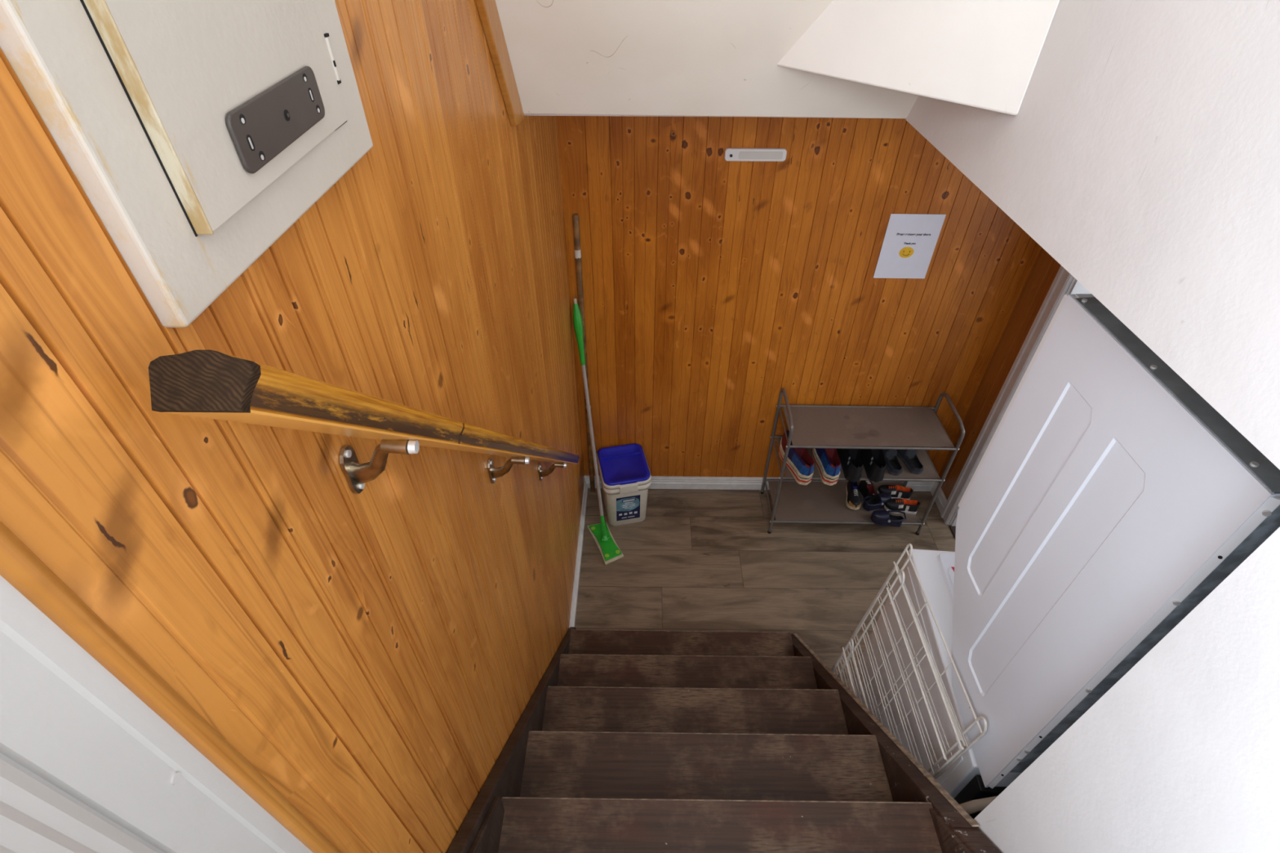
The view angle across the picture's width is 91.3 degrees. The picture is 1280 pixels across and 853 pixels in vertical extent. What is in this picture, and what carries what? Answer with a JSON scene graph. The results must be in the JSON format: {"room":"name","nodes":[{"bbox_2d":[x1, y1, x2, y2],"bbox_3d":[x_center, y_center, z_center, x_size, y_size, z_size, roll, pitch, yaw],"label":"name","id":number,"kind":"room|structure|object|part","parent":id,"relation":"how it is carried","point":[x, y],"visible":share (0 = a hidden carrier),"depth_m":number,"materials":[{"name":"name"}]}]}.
{"room":"indoor staircase","nodes":[
{"label":"indoor staircase","id":0,"kind":"room"},
{"bbox_2d":[0,0,584,852],"bbox_3d":[-0.320,-0.186,1.539,0.030,3.250,2.193,1,41,0],"label":"wall","id":1,"kind":"structure","parent":0,"point":[374,654],"depth_m":0.68,"materials":[{"name":"brown wood"}]},
{"bbox_2d":[0,520,341,852],"bbox_3d":[-0.313,0.081,0.324,0.016,1.950,0.016,1,41,0],"label":"trim","id":2,"kind":"structure","parent":1,"relation":"attached to","point":[20,566],"depth_m":0.38,"materials":[{"name":"brown wood"}]},
{"bbox_2d":[0,0,373,328],"bbox_3d":[-0.298,-0.403,0.363,0.031,0.574,0.374,1,41,0],"label":"electrical panel","id":3,"kind":"object","parent":1,"relation":"attached to","point":[197,133],"visible":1,"depth_m":0.41,"materials":[{"name":"white paint"}]},
{"bbox_3d":[-0.292,-0.407,0.360,0.015,0.503,0.275,1,41,0],"label":"door","id":4,"kind":"part","parent":3,"relation":"part of","materials":[{"name":"white paint"}]},
{"bbox_3d":[-0.288,-0.250,0.503,0.004,0.042,0.158,-1,41,-1],"label":"mounting plate","id":5,"kind":"part","parent":3,"relation":"part of","materials":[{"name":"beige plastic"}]},
{"bbox_2d":[148,349,579,493],"bbox_3d":[-0.259,0.043,1.248,0.097,1.313,1.288,1,41,0],"label":"handrail","id":6,"kind":"object","parent":1,"relation":"attached to","point":[209,384],"visible":1,"depth_m":0.43,"materials":[{"name":"brown wood"}]},
{"bbox_2d":[475,0,524,125],"bbox_3d":[-0.294,-0.900,0.820,0.016,1.167,0.908,1,41,0],"label":"trim","id":7,"kind":"structure","parent":1,"relation":"attached to","point":[487,10],"depth_m":1.29,"materials":[{"name":"brown wood"}]},
{"bbox_2d":[568,480,588,627],"bbox_3d":[-0.294,0.601,3.061,0.017,0.060,0.898,1,41,0],"label":"baseboard","id":8,"kind":"structure","parent":1,"relation":"attached to","point":[575,595],"depth_m":3.00,"materials":[{"name":"white paint"}]},
{"bbox_2d":[524,114,701,116],"bbox_3d":[0.639,-0.627,1.086,1.945,0.425,2.273,1,41,0],"label":"ceiling","id":9,"kind":"structure","parent":0,"point":[524,114],"depth_m":1.59,"materials":[{"name":"white paint"}]},
{"bbox_2d":[495,0,919,118],"bbox_3d":[0.182,-0.970,0.864,0.991,1.237,0.925,1,41,0],"label":"ceiling","id":10,"kind":"structure","parent":0,"point":[703,58],"depth_m":1.39,"materials":[{"name":"beige paint"}]},
{"bbox_2d":[574,488,955,693],"bbox_3d":[0.605,1.647,1.948,1.937,0.040,3.973,1,41,0],"label":"floor","id":11,"kind":"structure","parent":0,"point":[698,559],"depth_m":3.01,"materials":[{"name":"grey laminate"}]},
{"bbox_2d":[572,213,595,492],"bbox_3d":[-0.252,-0.230,2.890,0.028,1.533,0.035,1,41,0],"label":"stick","id":12,"kind":"object","parent":11,"relation":"on","point":[577,250],"visible":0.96,"depth_m":2.63,"materials":[{"name":"metal"}]},
{"bbox_2d":[573,297,623,564],"bbox_3d":[-0.216,0.063,2.824,0.108,1.177,0.503,-15,43,-17],"label":"mop","id":13,"kind":"object","parent":11,"relation":"on","point":[610,551],"visible":1,"depth_m":2.99,"materials":[{"name":"green plastic"}]},
{"bbox_2d":[596,443,651,525],"bbox_3d":[-0.082,0.307,3.185,0.238,0.340,0.275,-8,42,-9],"label":"bucket","id":14,"kind":"object","parent":11,"relation":"on","point":[625,476],"visible":0.99,"depth_m":3.08,"materials":[{"name":"beige plastic"}]},
{"bbox_3d":[-0.082,0.185,3.081,0.230,0.018,0.262,-8,42,-9],"label":"lid","id":15,"kind":"part","parent":14,"relation":"part of","materials":[{"name":"blue plastic"}]},
{"bbox_2d":[616,497,639,511],"bbox_3d":[-0.059,0.388,3.103,0.118,0.103,0.006,-8,42,-9],"label":"print","id":16,"kind":"object","parent":14,"relation":"attached to","point":[623,504],"depth_m":3.10},
{"bbox_2d":[446,626,1001,852],"bbox_3d":[0.173,0.752,1.401,0.970,2.023,1.820,1,41,0],"label":"staircase","id":17,"kind":"structure","parent":11,"relation":"on","point":[628,741],"depth_m":1.54,"materials":[{"name":"brown wood"}]},
{"bbox_2d":[832,638,868,709],"bbox_3d":[0.682,1.088,2.090,0.043,0.612,0.513,1,41,0],"label":"wire shelf","id":18,"kind":"object","parent":11,"relation":"on","point":[843,654],"visible":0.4,"depth_m":2.06,"materials":[{"name":"white metal"}]},
{"bbox_2d":[760,387,964,535],"bbox_3d":[1.036,0.174,3.039,0.770,0.739,0.293,1,41,0],"label":"shoe rack","id":19,"kind":"object","parent":11,"relation":"on","point":[810,427],"visible":0.81,"depth_m":2.94,"materials":[{"name":"grey metal"}]},
{"bbox_3d":[0.661,0.170,3.040,0.016,0.735,0.289,1,41,0],"label":"frame","id":20,"kind":"part","parent":19,"relation":"part of","materials":[{"name":"grey metal"}]},
{"bbox_2d":[778,430,813,484],"bbox_3d":[0.740,0.129,2.933,0.109,0.135,0.275,-9,42,-10],"label":"sneaker","id":21,"kind":"object","parent":19,"relation":"on","point":[799,462],"visible":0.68,"depth_m":2.88,"materials":[{"name":"blue fabric"}]},
{"bbox_2d":[812,448,840,485],"bbox_3d":[0.884,0.130,2.933,0.109,0.135,0.275,0,41,0],"label":"sneaker","id":22,"kind":"object","parent":19,"relation":"on","point":[827,460],"visible":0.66,"depth_m":2.87,"materials":[{"name":"blue fabric"}]},
{"bbox_2d":[836,448,862,482],"bbox_3d":[1.004,0.128,2.956,0.106,0.109,0.270,2,41,3],"label":"sneaker","id":23,"kind":"object","parent":19,"relation":"on","point":[851,460],"visible":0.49,"depth_m":2.91,"materials":[{"name":"black fabric"}]},
{"bbox_2d":[845,480,861,510],"bbox_3d":[1.095,0.344,3.208,0.076,0.075,0.175,3,41,3],"label":"sneaker","id":24,"kind":"object","parent":19,"relation":"on","point":[853,500],"visible":0.95,"depth_m":3.17,"materials":[{"name":"black fabric"}]},
{"bbox_2d":[858,480,875,501],"bbox_3d":[1.183,0.321,3.236,0.069,0.071,0.150,-1,41,-2],"label":"sneaker","id":25,"kind":"object","parent":19,"relation":"on","point":[865,487],"visible":0.8,"depth_m":3.22,"materials":[{"name":"black fabric"}]},
{"bbox_2d":[860,448,885,482],"bbox_3d":[1.107,0.129,2.955,0.106,0.109,0.270,2,41,2],"label":"sneaker","id":26,"kind":"object","parent":19,"relation":"on","point":[873,462],"visible":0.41,"depth_m":2.90,"materials":[{"name":"black fabric"}]},
{"bbox_2d":[862,493,891,511],"bbox_3d":[1.205,0.378,3.177,0.158,0.064,0.076,-16,44,-17],"label":"clog","id":27,"kind":"object","parent":19,"relation":"on","point":[878,503],"visible":0.98,"depth_m":3.17,"materials":[{"name":"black rubber"}]},
{"bbox_2d":[870,509,906,527],"bbox_3d":[1.228,0.449,3.096,0.158,0.064,0.076,6,42,6],"label":"clog","id":28,"kind":"object","parent":19,"relation":"on","point":[879,517],"visible":1,"depth_m":3.08,"materials":[{"name":"blue rubber"}]},
{"bbox_2d":[882,448,902,475],"bbox_3d":[1.194,0.128,2.986,0.092,0.070,0.230,-5,41,-6],"label":"slipper","id":29,"kind":"object","parent":19,"relation":"on","point":[893,466],"visible":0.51,"depth_m":2.96,"materials":[{"name":"grey fabric"}]},
{"bbox_2d":[876,484,913,499],"bbox_3d":[1.315,0.332,3.226,0.165,0.070,0.072,7,42,8],"label":"sneaker","id":30,"kind":"object","parent":19,"relation":"on","point":[897,491],"visible":0.93,"depth_m":3.21,"materials":[{"name":"black fabric"}]},
{"bbox_2d":[884,497,920,514],"bbox_3d":[1.321,0.393,3.156,0.165,0.070,0.072,4,41,5],"label":"sneaker","id":31,"kind":"object","parent":19,"relation":"on","point":[908,506],"visible":0.94,"depth_m":3.14,"materials":[{"name":"black fabric"}]},
{"bbox_2d":[896,446,923,474],"bbox_3d":[1.292,0.122,2.993,0.092,0.070,0.230,-6,42,-7],"label":"slipper","id":32,"kind":"object","parent":19,"relation":"on","point":[909,457],"visible":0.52,"depth_m":2.97,"materials":[{"name":"grey fabric"}]},
{"bbox_3d":[1.412,0.184,3.042,0.016,0.715,0.289,1,41,0],"label":"frame","id":33,"kind":"part","parent":19,"relation":"part of","materials":[{"name":"grey metal"}]},
{"bbox_2d":[833,566,962,772],"bbox_3d":[0.724,0.938,1.995,0.089,0.962,0.516,1,41,0],"label":"wire shelf","id":34,"kind":"object","parent":11,"relation":"on","point":[947,752],"visible":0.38,"depth_m":1.82,"materials":[{"name":"white metal"}]},
{"bbox_2d":[836,569,964,777],"bbox_3d":[0.709,0.943,1.944,0.081,1.022,0.495,1,41,0],"label":"wire shelf","id":35,"kind":"object","parent":11,"relation":"on","point":[948,762],"visible":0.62,"depth_m":1.73,"materials":[{"name":"white metal"}]},
{"bbox_2d":[831,543,987,779],"bbox_3d":[0.740,0.896,1.966,0.101,1.063,0.558,1,41,0],"label":"wire shelf","id":36,"kind":"object","parent":11,"relation":"on","point":[983,733],"visible":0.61,"depth_m":1.72,"materials":[{"name":"white metal"}]},
{"bbox_2d":[852,548,1007,819],"bbox_3d":[1.167,0.969,1.995,0.694,0.921,0.689,3,41,4],"label":"washing machine","id":37,"kind":"object","parent":11,"relation":"on","point":[935,569],"visible":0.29,"depth_m":1.86,"materials":[{"name":"white metal"}]},
{"bbox_3d":[0.824,0.906,2.005,0.002,0.720,0.580,3,41,4],"label":"panel","id":38,"kind":"part","parent":37,"relation":"part of","materials":[{"name":"white metal"}]},
{"bbox_3d":[1.170,0.626,1.720,0.694,0.022,0.651,3,41,4],"label":"panel","id":39,"kind":"part","parent":37,"relation":"part of","materials":[{"name":"white metal"}]},
{"bbox_3d":[1.167,0.602,1.726,0.520,0.007,0.584,3,41,4],"label":"lid","id":40,"kind":"part","parent":37,"relation":"part of","materials":[{"name":"white ceramic"}]},
{"bbox_3d":[1.165,0.611,1.708,0.500,0.003,0.524,3,41,4],"label":"lid panel","id":41,"kind":"part","parent":37,"relation":"part of","materials":[{"name":"white plastic"}]},
{"bbox_3d":[1.136,1.171,1.741,0.655,0.790,0.037,3,41,4],"label":"panel","id":42,"kind":"part","parent":37,"relation":"part of","materials":[{"name":"black rubber"}]},
{"bbox_2d":[951,293,1279,788],"bbox_3d":[1.150,0.295,1.300,0.691,1.020,0.561,1,41,0],"label":"dryer","id":43,"kind":"object","parent":37,"relation":"on","point":[1108,499],"visible":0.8,"depth_m":1.14,"materials":[{"name":"white metal"}]},
{"bbox_2d":[959,795,997,814],"bbox_3d":[1.017,1.188,1.644,0.680,1.012,0.079,5,41,5],"label":"hose","id":44,"kind":"object","parent":43,"relation":"attached to","point":[972,806],"visible":0.21,"depth_m":1.38,"materials":[{"name":"beige plastic"}]},
{"bbox_3d":[1.153,-0.018,1.387,0.686,0.606,0.018,1,41,0],"label":"panel","id":45,"kind":"part","parent":43,"relation":"part of","materials":[{"name":"white metal"}]},
{"bbox_3d":[1.143,0.431,1.087,0.658,0.885,0.005,1,41,0],"label":"panel","id":46,"kind":"part","parent":43,"relation":"part of","materials":[{"name":"metal"}]},
{"bbox_3d":[1.151,-0.083,0.975,0.682,0.024,0.493,1,41,0],"label":"lid","id":47,"kind":"part","parent":43,"relation":"part of","materials":[{"name":"grey metal"}]},
{"bbox_2d":[555,115,1041,479],"bbox_3d":[0.662,-0.539,2.667,1.955,2.300,0.030,1,41,0],"label":"wall","id":48,"kind":"structure","parent":0,"point":[713,286],"depth_m":2.59,"materials":[{"name":"orange wood"}]},
{"bbox_2d":[724,147,786,161],"bbox_3d":[0.415,-0.979,2.251,0.221,0.043,0.020,1,41,0],"label":"wall light","id":49,"kind":"object","parent":48,"relation":"attached to","point":[749,154],"visible":1,"depth_m":2.24,"materials":[{"name":"white plastic"}]},
{"bbox_2d":[738,151,782,159],"bbox_3d":[0.434,-0.974,2.245,0.156,0.027,0.001,1,41,0],"label":"diffuser","id":50,"kind":"object","parent":49,"relation":"attached to","point":[742,154],"depth_m":2.24,"materials":[{"name":"white plastic"}]},
{"bbox_2d":[584,475,934,491],"bbox_3d":[0.647,0.308,3.381,1.890,0.085,0.013,1,41,0],"label":"baseboard","id":51,"kind":"structure","parent":48,"relation":"attached to","point":[656,482],"depth_m":3.38,"materials":[{"name":"white paint"}]},
{"bbox_2d":[873,213,946,278],"bbox_3d":[1.067,-0.712,2.485,0.212,0.272,0.003,1,41,0],"label":"paper notice","id":52,"kind":"object","parent":48,"relation":"attached to","point":[910,240],"visible":1,"depth_m":2.48,"materials":[{"name":"white paper"}]},
{"bbox_2d":[777,0,1059,115],"bbox_3d":[0.484,-1.072,0.947,0.382,1.000,0.432,1,41,0],"label":"wall","id":53,"kind":"structure","parent":0,"point":[981,54],"depth_m":1.16,"materials":[{"name":"beige paint"}]},
{"bbox_2d":[937,247,1060,499],"bbox_3d":[1.609,-0.408,2.640,0.030,2.145,0.203,1,41,0],"label":"wall","id":54,"kind":"structure","parent":0,"point":[1046,268],"depth_m":2.74,"materials":[{"name":"orange wood"}]},
{"bbox_2d":[930,481,946,513],"bbox_3d":[1.584,0.371,3.313,0.013,0.085,0.178,1,41,0],"label":"baseboard","id":55,"kind":"structure","parent":54,"relation":"attached to","point":[940,500],"depth_m":3.30,"materials":[{"name":"white paint"}]},
{"bbox_2d":[949,524,955,537],"bbox_3d":[1.597,0.778,2.907,0.025,0.008,0.820,1,41,0],"label":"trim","id":56,"kind":"structure","parent":54,"relation":"attached to","point":[953,528],"depth_m":3.19,"materials":[{"name":"grey"}]},
{"bbox_2d":[905,0,1279,852],"bbox_3d":[0.703,0.625,0.617,0.090,3.250,3.320,1,41,0],"label":"wall","id":57,"kind":"structure","parent":0,"point":[1140,152],"depth_m":0.78,"materials":[{"name":"white paint"}]},
{"bbox_3d":[1.597,0.242,1.666,0.030,2.450,2.020,1,41,0],"label":"wall","id":58,"kind":"structure","parent":0,"visible":0},
{"bbox_2d":[940,265,1091,525],"bbox_3d":[1.663,-0.279,2.569,0.178,2.045,0.082,1,41,0],"label":"door frame","id":59,"kind":"structure","parent":58,"relation":"in","point":[1064,282],"depth_m":2.65,"materials":[{"name":"white wood"}]},
{"bbox_3d":[-0.338,0.587,-0.558,0.030,1.650,1.580,1,41,0],"label":"wall","id":60,"kind":"structure","parent":0,"visible":0},
{"bbox_2d":[0,575,312,852],"bbox_3d":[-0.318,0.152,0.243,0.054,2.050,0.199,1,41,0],"label":"door","id":61,"kind":"structure","parent":60,"relation":"attached to","point":[86,766],"depth_m":0.36,"materials":[{"name":"white paint"}]},
{"bbox_2d":[170,771,181,784],"bbox_3d":[-0.315,0.238,0.423,0.002,0.008,0.008,1,41,0],"label":"drip","id":62,"kind":"object","parent":60,"relation":"attached to","point":[175,777],"depth_m":0.42,"materials":[{"name":"white paint"}]}
]}

